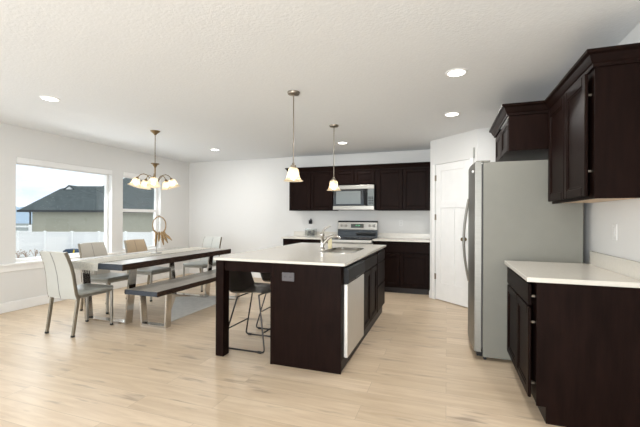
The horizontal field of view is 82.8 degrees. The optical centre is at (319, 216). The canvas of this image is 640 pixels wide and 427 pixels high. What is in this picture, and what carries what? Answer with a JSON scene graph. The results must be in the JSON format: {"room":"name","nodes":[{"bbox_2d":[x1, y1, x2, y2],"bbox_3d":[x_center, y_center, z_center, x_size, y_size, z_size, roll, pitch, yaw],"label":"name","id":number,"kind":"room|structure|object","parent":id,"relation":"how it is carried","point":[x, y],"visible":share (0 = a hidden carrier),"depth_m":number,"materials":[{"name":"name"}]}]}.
{"room":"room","nodes":[
{"label":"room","id":0,"kind":"room"},
{"bbox_2d":[0,123,188,303],"bbox_3d":[-4.801,0.013,3.477,0.140,2.543,10.400,0,0,19],"label":"wall","id":1,"kind":"structure","parent":0,"point":[15,141],"depth_m":5.92,"materials":[{"name":"paint"}]},
{"bbox_2d":[16,175,108,261],"bbox_3d":[-4.040,-0.100,5.754,0.055,1.465,1.520,0,0,19],"label":"window","id":2,"kind":"structure","parent":1,"relation":"in","point":[106,178],"depth_m":6.43,"materials":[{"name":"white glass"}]},
{"bbox_2d":[16,157,111,175],"bbox_3d":[-3.967,-0.780,5.729,0.084,0.097,1.512,0,0,19],"label":"roller blind","id":3,"kind":"object","parent":1,"relation":"attached to","point":[19,161],"visible":0.86,"depth_m":5.59,"materials":[{"name":"white fabric"}]},
{"bbox_2d":[0,247,163,272],"bbox_3d":[-3.882,0.688,5.957,0.115,0.111,3.490,0,0,19],"label":"trim","id":4,"kind":"structure","parent":1,"relation":"attached to","point":[24,265],"depth_m":5.13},
{"bbox_2d":[0,268,188,313],"bbox_3d":[-3.859,1.221,5.954,0.014,0.135,5.100,0,0,19],"label":"baseboard","id":5,"kind":"structure","parent":1,"relation":"attached to","point":[44,299],"depth_m":5.35,"materials":[{"name":"white wood"}]},
{"bbox_2d":[123,188,157,250],"bbox_3d":[-3.557,-0.098,7.127,0.061,1.465,0.930,0,0,19],"label":"window","id":6,"kind":"structure","parent":1,"relation":"in","point":[155,210],"depth_m":7.50,"materials":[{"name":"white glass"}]},
{"bbox_2d":[123,172,160,180],"bbox_3d":[-3.487,-0.778,7.103,0.084,0.097,0.922,0,0,19],"label":"roller blind","id":7,"kind":"object","parent":1,"relation":"attached to","point":[125,174],"visible":0.56,"depth_m":6.90,"materials":[{"name":"white fabric"}]},
{"bbox_2d":[0,273,561,426],"bbox_3d":[-1.561,1.398,2.344,7.016,0.200,10.640,0,0,19],"label":"floor","id":8,"kind":"structure","parent":0,"point":[418,365],"depth_m":2.96,"materials":[{"name":"brown wood"}]},
{"bbox_2d":[39,251,112,337],"bbox_3d":[-2.781,0.830,4.149,0.452,0.926,0.607,0,0,19],"label":"dining chair","id":9,"kind":"object","parent":8,"relation":"on","point":[61,282],"visible":1,"depth_m":3.95,"materials":[{"name":"grey leather"}]},
{"bbox_2d":[78,242,128,313],"bbox_3d":[-3.041,0.829,5.128,0.607,0.926,0.452,0,0,19],"label":"dining chair","id":10,"kind":"object","parent":8,"relation":"on","point":[91,249],"visible":0.56,"depth_m":5.09,"materials":[{"name":"beige leather"}]},
{"bbox_2d":[124,239,170,301],"bbox_3d":[-2.790,0.830,5.846,0.607,0.926,0.452,0,0,19],"label":"dining chair","id":11,"kind":"object","parent":8,"relation":"on","point":[134,245],"visible":0.5,"depth_m":5.82,"materials":[{"name":"beige leather"}]},
{"bbox_2d":[71,247,230,324],"bbox_3d":[-2.343,0.914,5.252,1.058,0.762,2.165,0,0,19],"label":"dining table","id":12,"kind":"object","parent":8,"relation":"on","point":[132,265],"visible":0.73,"depth_m":4.63,"materials":[{"name":"grey wood"}]},
{"bbox_2d":[72,247,209,273],"bbox_3d":[-2.395,0.591,5.272,0.473,0.132,2.205,0,0,19],"label":"table runner","id":13,"kind":"object","parent":12,"relation":"on","point":[87,264],"visible":0.94,"depth_m":4.61,"materials":[{"name":"beige fabric"}]},
{"bbox_2d":[152,215,171,253],"bbox_3d":[-2.309,0.246,5.255,0.308,0.557,0.150,0,0,19],"label":"ring sculpture","id":14,"kind":"object","parent":13,"relation":"on","point":[162,234],"visible":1,"depth_m":5.25,"materials":[{"name":"metal"}]},
{"bbox_2d":[124,269,239,327],"bbox_3d":[-1.729,1.071,5.062,0.498,0.452,1.940,0,0,19],"label":"bench","id":15,"kind":"object","parent":8,"relation":"on","point":[167,287],"visible":0.74,"depth_m":4.38,"materials":[{"name":"grey wood"}]},
{"bbox_2d":[183,237,221,291],"bbox_3d":[-2.124,0.833,6.628,0.452,0.926,0.607,0,0,22],"label":"dining chair","id":16,"kind":"object","parent":8,"relation":"on","point":[208,242],"visible":0.47,"depth_m":6.75,"materials":[{"name":"leather"}]},
{"bbox_2d":[171,296,234,321],"bbox_3d":[-2.032,1.291,5.320,0.905,0.010,1.591,0,0,19],"label":"floor mat","id":17,"kind":"object","parent":8,"relation":"on","point":[182,306],"visible":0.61,"depth_m":5.30,"materials":[{"name":"grey fabric"}]},
{"bbox_2d":[229,271,269,353],"bbox_3d":[-0.680,0.898,3.732,0.519,0.806,0.490,0,0,19],"label":"counter stool","id":18,"kind":"object","parent":8,"relation":"on","point":[239,281],"visible":0.63,"depth_m":3.80,"materials":[{"name":"brown leather"}]},
{"bbox_2d":[256,273,269,329],"bbox_3d":[-0.460,0.899,4.364,0.519,0.806,0.490,0,0,19],"label":"counter stool","id":19,"kind":"object","parent":8,"relation":"on","point":[265,277],"visible":0.18,"depth_m":4.24,"materials":[{"name":"brown leather"}]},
{"bbox_2d":[216,248,384,374],"bbox_3d":[-0.042,0.855,4.208,1.243,0.898,2.140,0,0,19],"label":"kitchen island","id":20,"kind":"object","parent":8,"relation":"on","point":[307,312],"visible":0.77,"depth_m":3.15,"materials":[{"name":"brown wood"}]},
{"bbox_2d":[282,272,293,281],"bbox_3d":[-0.279,0.521,3.157,0.115,0.075,0.008,0,0,19],"label":"wall outlet","id":21,"kind":"object","parent":20,"relation":"attached to","point":[286,276],"visible":1,"depth_m":3.16,"materials":[{"name":"grey plastic"}]},
{"bbox_2d":[214,242,385,265],"bbox_3d":[-0.038,0.394,4.218,1.274,0.022,2.180,0,0,19],"label":"island countertop","id":22,"kind":"structure","parent":20,"relation":"on","point":[297,253],"depth_m":3.62,"materials":[{"name":"beige stone"}]},
{"bbox_2d":[328,234,331,247],"bbox_3d":[0.123,0.294,4.480,0.052,0.177,0.052,0,0,-27],"label":"soap bottle","id":23,"kind":"object","parent":22,"relation":"on","point":[330,240],"visible":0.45,"depth_m":4.46,"materials":[{"name":"white plastic"}]},
{"bbox_2d":[320,225,340,248],"bbox_3d":[0.121,0.241,4.322,0.256,0.283,0.068,0,0,-6],"label":"kitchen faucet","id":24,"kind":"object","parent":22,"relation":"on","point":[323,242],"visible":0.99,"depth_m":4.30,"materials":[{"name":"silver metal"}]},
{"bbox_2d":[319,247,363,252],"bbox_3d":[0.265,0.485,4.207,0.394,0.208,0.704,0,0,19],"label":"sink","id":25,"kind":"object","parent":22,"relation":"in","point":[335,249],"visible":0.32,"depth_m":4.52,"materials":[{"name":"metal"}]},
{"bbox_2d":[344,260,364,357],"bbox_3d":[0.328,0.810,3.361,0.051,0.760,0.635,0,0,19],"label":"dishwasher","id":26,"kind":"object","parent":20,"relation":"attached to","point":[353,273],"visible":1,"depth_m":3.25,"materials":[{"name":"metal"}]},
{"bbox_2d":[283,239,327,244],"bbox_3d":[-0.172,0.858,7.043,0.938,0.890,0.607,0,0,19],"label":"base cabinet","id":27,"kind":"object","parent":8,"relation":"on","point":[285,241],"visible":0.05,"depth_m":6.81,"materials":[{"name":"brown wood"}]},
{"bbox_2d":[281,236,334,239],"bbox_3d":[-0.185,0.397,7.027,0.960,0.030,0.608,0,0,19],"label":"countertop","id":28,"kind":"structure","parent":27,"relation":"on","point":[286,237],"depth_m":6.82,"materials":[{"name":"beige stone"}]},
{"bbox_2d":[332,221,377,243],"bbox_3d":[0.626,0.689,6.699,0.780,1.235,0.657,0,0,19],"label":"range","id":29,"kind":"object","parent":8,"relation":"on","point":[350,232],"visible":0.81,"depth_m":6.88,"materials":[{"name":"metal"}]},
{"bbox_2d":[332,237,374,240],"bbox_3d":[0.625,0.400,6.693,0.780,0.022,0.550,0,0,19],"label":"cooktop","id":30,"kind":"object","parent":29,"relation":"in","point":[342,238],"depth_m":6.53,"materials":[{"name":"black glass"}]},
{"bbox_2d":[373,241,429,294],"bbox_3d":[1.472,0.865,6.469,0.955,0.890,0.607,0,0,19],"label":"base cabinet","id":31,"kind":"object","parent":8,"relation":"on","point":[407,264],"visible":0.75,"depth_m":6.16,"materials":[{"name":"brown wood"}]},
{"bbox_2d":[373,237,429,241],"bbox_3d":[1.469,0.404,6.450,0.963,0.030,0.608,0,0,19],"label":"countertop","id":32,"kind":"structure","parent":31,"relation":"on","point":[379,238],"depth_m":6.27,"materials":[{"name":"beige stone"}]},
{"bbox_2d":[462,160,582,359],"bbox_3d":[1.933,0.397,3.649,0.933,1.830,0.915,0,0,19],"label":"refrigerator","id":33,"kind":"object","parent":8,"relation":"on","point":[511,217],"visible":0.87,"depth_m":3.27,"materials":[{"name":"grey metal"}]},
{"bbox_2d":[507,267,639,426],"bbox_3d":[1.805,0.865,2.674,0.636,0.892,0.955,0,0,19],"label":"base cabinet","id":34,"kind":"object","parent":8,"relation":"on","point":[574,348],"visible":0.98,"depth_m":2.24,"materials":[{"name":"brown wood"}]},
{"bbox_2d":[504,260,639,287],"bbox_3d":[1.788,0.403,2.678,0.638,0.031,0.967,0,0,19],"label":"countertop","id":35,"kind":"structure","parent":34,"relation":"on","point":[530,271],"depth_m":2.44,"materials":[{"name":"beige stone"}]},
{"bbox_2d":[189,149,429,268],"bbox_3d":[0.245,0.034,7.287,6.876,2.543,0.120,0,0,19],"label":"wall","id":36,"kind":"structure","parent":0,"point":[245,203],"depth_m":7.74,"materials":[{"name":"paint"}]},
{"bbox_2d":[189,268,260,277],"bbox_3d":[-1.768,1.229,7.917,2.640,0.135,0.014,0,0,19],"label":"baseboard","id":37,"kind":"structure","parent":36,"relation":"attached to","point":[191,270],"depth_m":8.21,"materials":[{"name":"white wood"}]},
{"bbox_2d":[289,171,338,210],"bbox_3d":[-0.122,-0.505,7.166,0.918,0.762,0.348,0,0,19],"label":"upper cabinet","id":38,"kind":"object","parent":36,"relation":"attached to","point":[311,194],"visible":0.88,"depth_m":7.00,"materials":[{"name":"brown wood"}]},
{"bbox_2d":[285,162,429,172],"bbox_3d":[0.673,-0.907,6.856,2.740,0.092,0.406,0,0,19],"label":"crown molding","id":39,"kind":"structure","parent":38,"relation":"attached to","point":[413,164],"depth_m":6.61,"materials":[{"name":"brown wood"}]},
{"bbox_2d":[294,231,337,235],"bbox_3d":[-0.090,0.353,7.329,0.940,0.119,0.019,0,0,19],"label":"backsplash","id":40,"kind":"structure","parent":36,"relation":"attached to","point":[296,233],"depth_m":7.38,"materials":[{"name":"beige stone"}]},
{"bbox_2d":[334,170,375,184],"bbox_3d":[0.688,-0.741,6.883,0.793,0.285,0.348,0,0,19],"label":"upper cabinet","id":41,"kind":"object","parent":36,"relation":"attached to","point":[356,177],"visible":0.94,"depth_m":6.71,"materials":[{"name":"brown wood"}]},
{"bbox_2d":[333,185,375,209],"bbox_3d":[0.669,-0.359,6.833,0.775,0.455,0.451,0,0,19],"label":"microwave","id":42,"kind":"object","parent":41,"relation":"attached to","point":[350,197],"visible":0.93,"depth_m":6.65,"materials":[{"name":"silver metal"}]},
{"bbox_2d":[376,168,429,210],"bbox_3d":[1.519,-0.499,6.593,0.965,0.762,0.348,0,0,19],"label":"upper cabinet","id":43,"kind":"object","parent":36,"relation":"attached to","point":[407,189],"visible":0.98,"depth_m":6.43,"materials":[{"name":"brown wood"}]},
{"bbox_2d":[378,233,429,238],"bbox_3d":[1.566,0.360,6.750,0.978,0.119,0.019,0,0,19],"label":"backsplash","id":44,"kind":"structure","parent":36,"relation":"attached to","point":[382,235],"depth_m":6.75,"materials":[{"name":"beige stone"}]},
{"bbox_2d":[0,0,639,162],"bbox_3d":[-1.550,-1.320,2.344,7.016,0.150,10.640,0,0,19],"label":"ceiling","id":45,"kind":"structure","parent":0,"point":[205,75],"depth_m":2.98,"materials":[{"name":"white paint"}]},
{"bbox_2d":[39,96,60,101],"bbox_3d":[-2.849,-1.246,3.828,0.184,0.008,0.184,0,0,19],"label":"recessed light","id":46,"kind":"object","parent":45,"relation":"in","point":[47,98],"visible":1,"depth_m":3.81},
{"bbox_2d":[128,130,180,189],"bbox_3d":[-2.392,-0.827,5.290,0.696,0.844,0.686,0,0,19],"label":"chandelier","id":47,"kind":"object","parent":45,"relation":"hanging from","point":[153,182],"visible":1,"depth_m":5.23,"materials":[{"name":"white glass"}]},
{"bbox_2d":[284,90,302,181],"bbox_3d":[-0.264,-0.799,3.603,0.199,0.883,0.199,0,0,19],"label":"pendant light","id":48,"kind":"object","parent":45,"relation":"hanging from","point":[293,172],"visible":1,"depth_m":3.57,"materials":[{"name":"white glass"}]},
{"bbox_2d":[327,124,340,190],"bbox_3d":[0.188,-0.799,4.898,0.199,0.879,0.199,0,0,19],"label":"pendant light","id":49,"kind":"object","parent":45,"relation":"hanging from","point":[333,186],"visible":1,"depth_m":4.86,"materials":[{"name":"white glass"}]},
{"bbox_2d":[444,112,459,116],"bbox_3d":[1.579,-1.229,4.342,0.184,0.008,0.184,0,0,19],"label":"recessed light","id":50,"kind":"object","parent":45,"relation":"in","point":[449,114],"visible":1,"depth_m":4.34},
{"bbox_2d":[445,68,467,76],"bbox_3d":[1.165,-1.230,3.099,0.184,0.008,0.184,0,0,19],"label":"recessed light","id":51,"kind":"object","parent":45,"relation":"in","point":[457,72],"visible":1,"depth_m":3.08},
{"bbox_2d":[430,129,476,298],"bbox_3d":[2.035,0.041,5.501,0.100,2.543,0.924,0,0,-26],"label":"wall","id":52,"kind":"structure","parent":0,"point":[458,147],"depth_m":5.56,"materials":[{"name":"paint"}]},
{"bbox_2d":[434,159,469,307],"bbox_3d":[1.970,0.236,5.478,0.115,2.128,0.689,0,0,-26],"label":"door","id":53,"kind":"structure","parent":52,"relation":"in","point":[451,179],"depth_m":5.50,"materials":[{"name":"paint"}]},
{"bbox_2d":[432,158,473,298],"bbox_3d":[1.982,0.237,5.478,0.014,2.150,0.806,0,0,-26],"label":"trim","id":54,"kind":"structure","parent":52,"relation":"attached to","point":[471,159],"depth_m":5.81,"materials":[{"name":"white wood"}]},
{"bbox_2d":[477,127,501,163],"bbox_3d":[2.561,0.043,4.988,0.748,2.543,0.100,0,0,19],"label":"wall","id":55,"kind":"structure","parent":0,"point":[486,143],"depth_m":5.03,"materials":[{"name":"paint"}]},
{"bbox_2d":[583,23,639,263],"bbox_3d":[1.700,0.039,1.207,0.120,2.543,10.400,0,0,19],"label":"wall","id":56,"kind":"structure","parent":0,"point":[598,217],"depth_m":2.61,"materials":[{"name":"paint"}]},
{"bbox_2d":[495,113,547,161],"bbox_3d":[2.147,-0.767,3.605,0.618,0.340,1.019,0,0,19],"label":"upper cabinet","id":57,"kind":"object","parent":56,"relation":"attached to","point":[524,137],"visible":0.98,"depth_m":3.27,"materials":[{"name":"brown wood"}]},
{"bbox_2d":[548,62,639,203],"bbox_3d":[1.960,-0.526,2.628,0.324,0.825,0.946,0,0,19],"label":"upper cabinet","id":58,"kind":"object","parent":56,"relation":"attached to","point":[594,129],"visible":1,"depth_m":2.22,"materials":[{"name":"brown wood"}]},
{"bbox_2d":[489,43,639,137],"bbox_3d":[1.963,-0.964,3.169,0.678,0.095,2.084,0,0,19],"label":"crown molding","id":59,"kind":"structure","parent":58,"relation":"attached to","point":[592,58],"depth_m":2.46,"materials":[{"name":"brown wood"}]},
{"bbox_2d":[612,224,616,239],"bbox_3d":[2.123,0.107,2.616,0.010,0.115,0.075,0,0,19],"label":"light switch","id":60,"kind":"object","parent":56,"relation":"attached to","point":[614,226],"visible":1,"depth_m":2.61,"materials":[{"name":"white plastic"}]},
{"bbox_2d":[590,251,639,279],"bbox_3d":[2.100,0.351,2.569,0.019,0.137,0.967,0,0,19],"label":"backsplash","id":61,"kind":"structure","parent":56,"relation":"attached to","point":[630,268],"depth_m":2.55,"materials":[{"name":"beige stone"}]},
{"label":"outside","id":62,"kind":"structure","parent":0,"visible":0},
{"bbox_2d":[16,223,31,230],"bbox_3d":[-60.013,3.134,105.025,218.474,0.500,150.863,0,0,19],"label":"field","id":63,"kind":"structure","parent":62,"point":[17,224],"depth_m":97.33,"materials":[{"name":"white snow"}]},
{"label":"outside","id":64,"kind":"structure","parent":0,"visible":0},
{"bbox_3d":[-20.012,2.894,34.500,92.342,0.300,74.525,0,0,19],"label":"ground","id":65,"kind":"structure","parent":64,"visible":0},
{"bbox_2d":[16,225,31,231],"bbox_3d":[-24.182,1.657,28.070,3.650,2.140,0.140,0,0,0],"label":"rail fence","id":66,"kind":"object","parent":65,"relation":"on","point":[29,226],"visible":0.28,"depth_m":28.03,"materials":[{"name":"white plastic"}]},
{"bbox_2d":[63,249,78,253],"bbox_3d":[-16.320,2.429,23.890,0.820,0.660,0.620,0,0,0],"label":"storage box","id":67,"kind":"object","parent":65,"relation":"on","point":[69,251],"visible":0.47,"depth_m":23.60,"materials":[{"name":"blue plastic"}]},
{"bbox_2d":[16,231,152,257],"bbox_3d":[-14.092,1.855,24.600,20.290,1.825,0.160,0,0,0],"label":"vinyl fence","id":68,"kind":"object","parent":65,"relation":"on","point":[25,241],"visible":0.21,"depth_m":24.59,"materials":[{"name":"white plastic"}]},
{"bbox_2d":[17,178,153,231],"bbox_3d":[-13.245,-1.189,35.950,23.500,7.920,12.100,0,0,0],"label":"house","id":69,"kind":"structure","parent":65,"relation":"on","point":[69,208],"depth_m":30.40,"materials":[{"name":"beige paint"}]},
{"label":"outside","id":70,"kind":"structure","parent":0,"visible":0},
{"bbox_2d":[16,206,31,222],"bbox_3d":[-94.991,-2.420,202.500,319.790,12.688,132.408,0,0,19],"label":"hills","id":71,"kind":"structure","parent":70,"point":[21,217],"depth_m":190.00,"materials":[{"name":"blue"}]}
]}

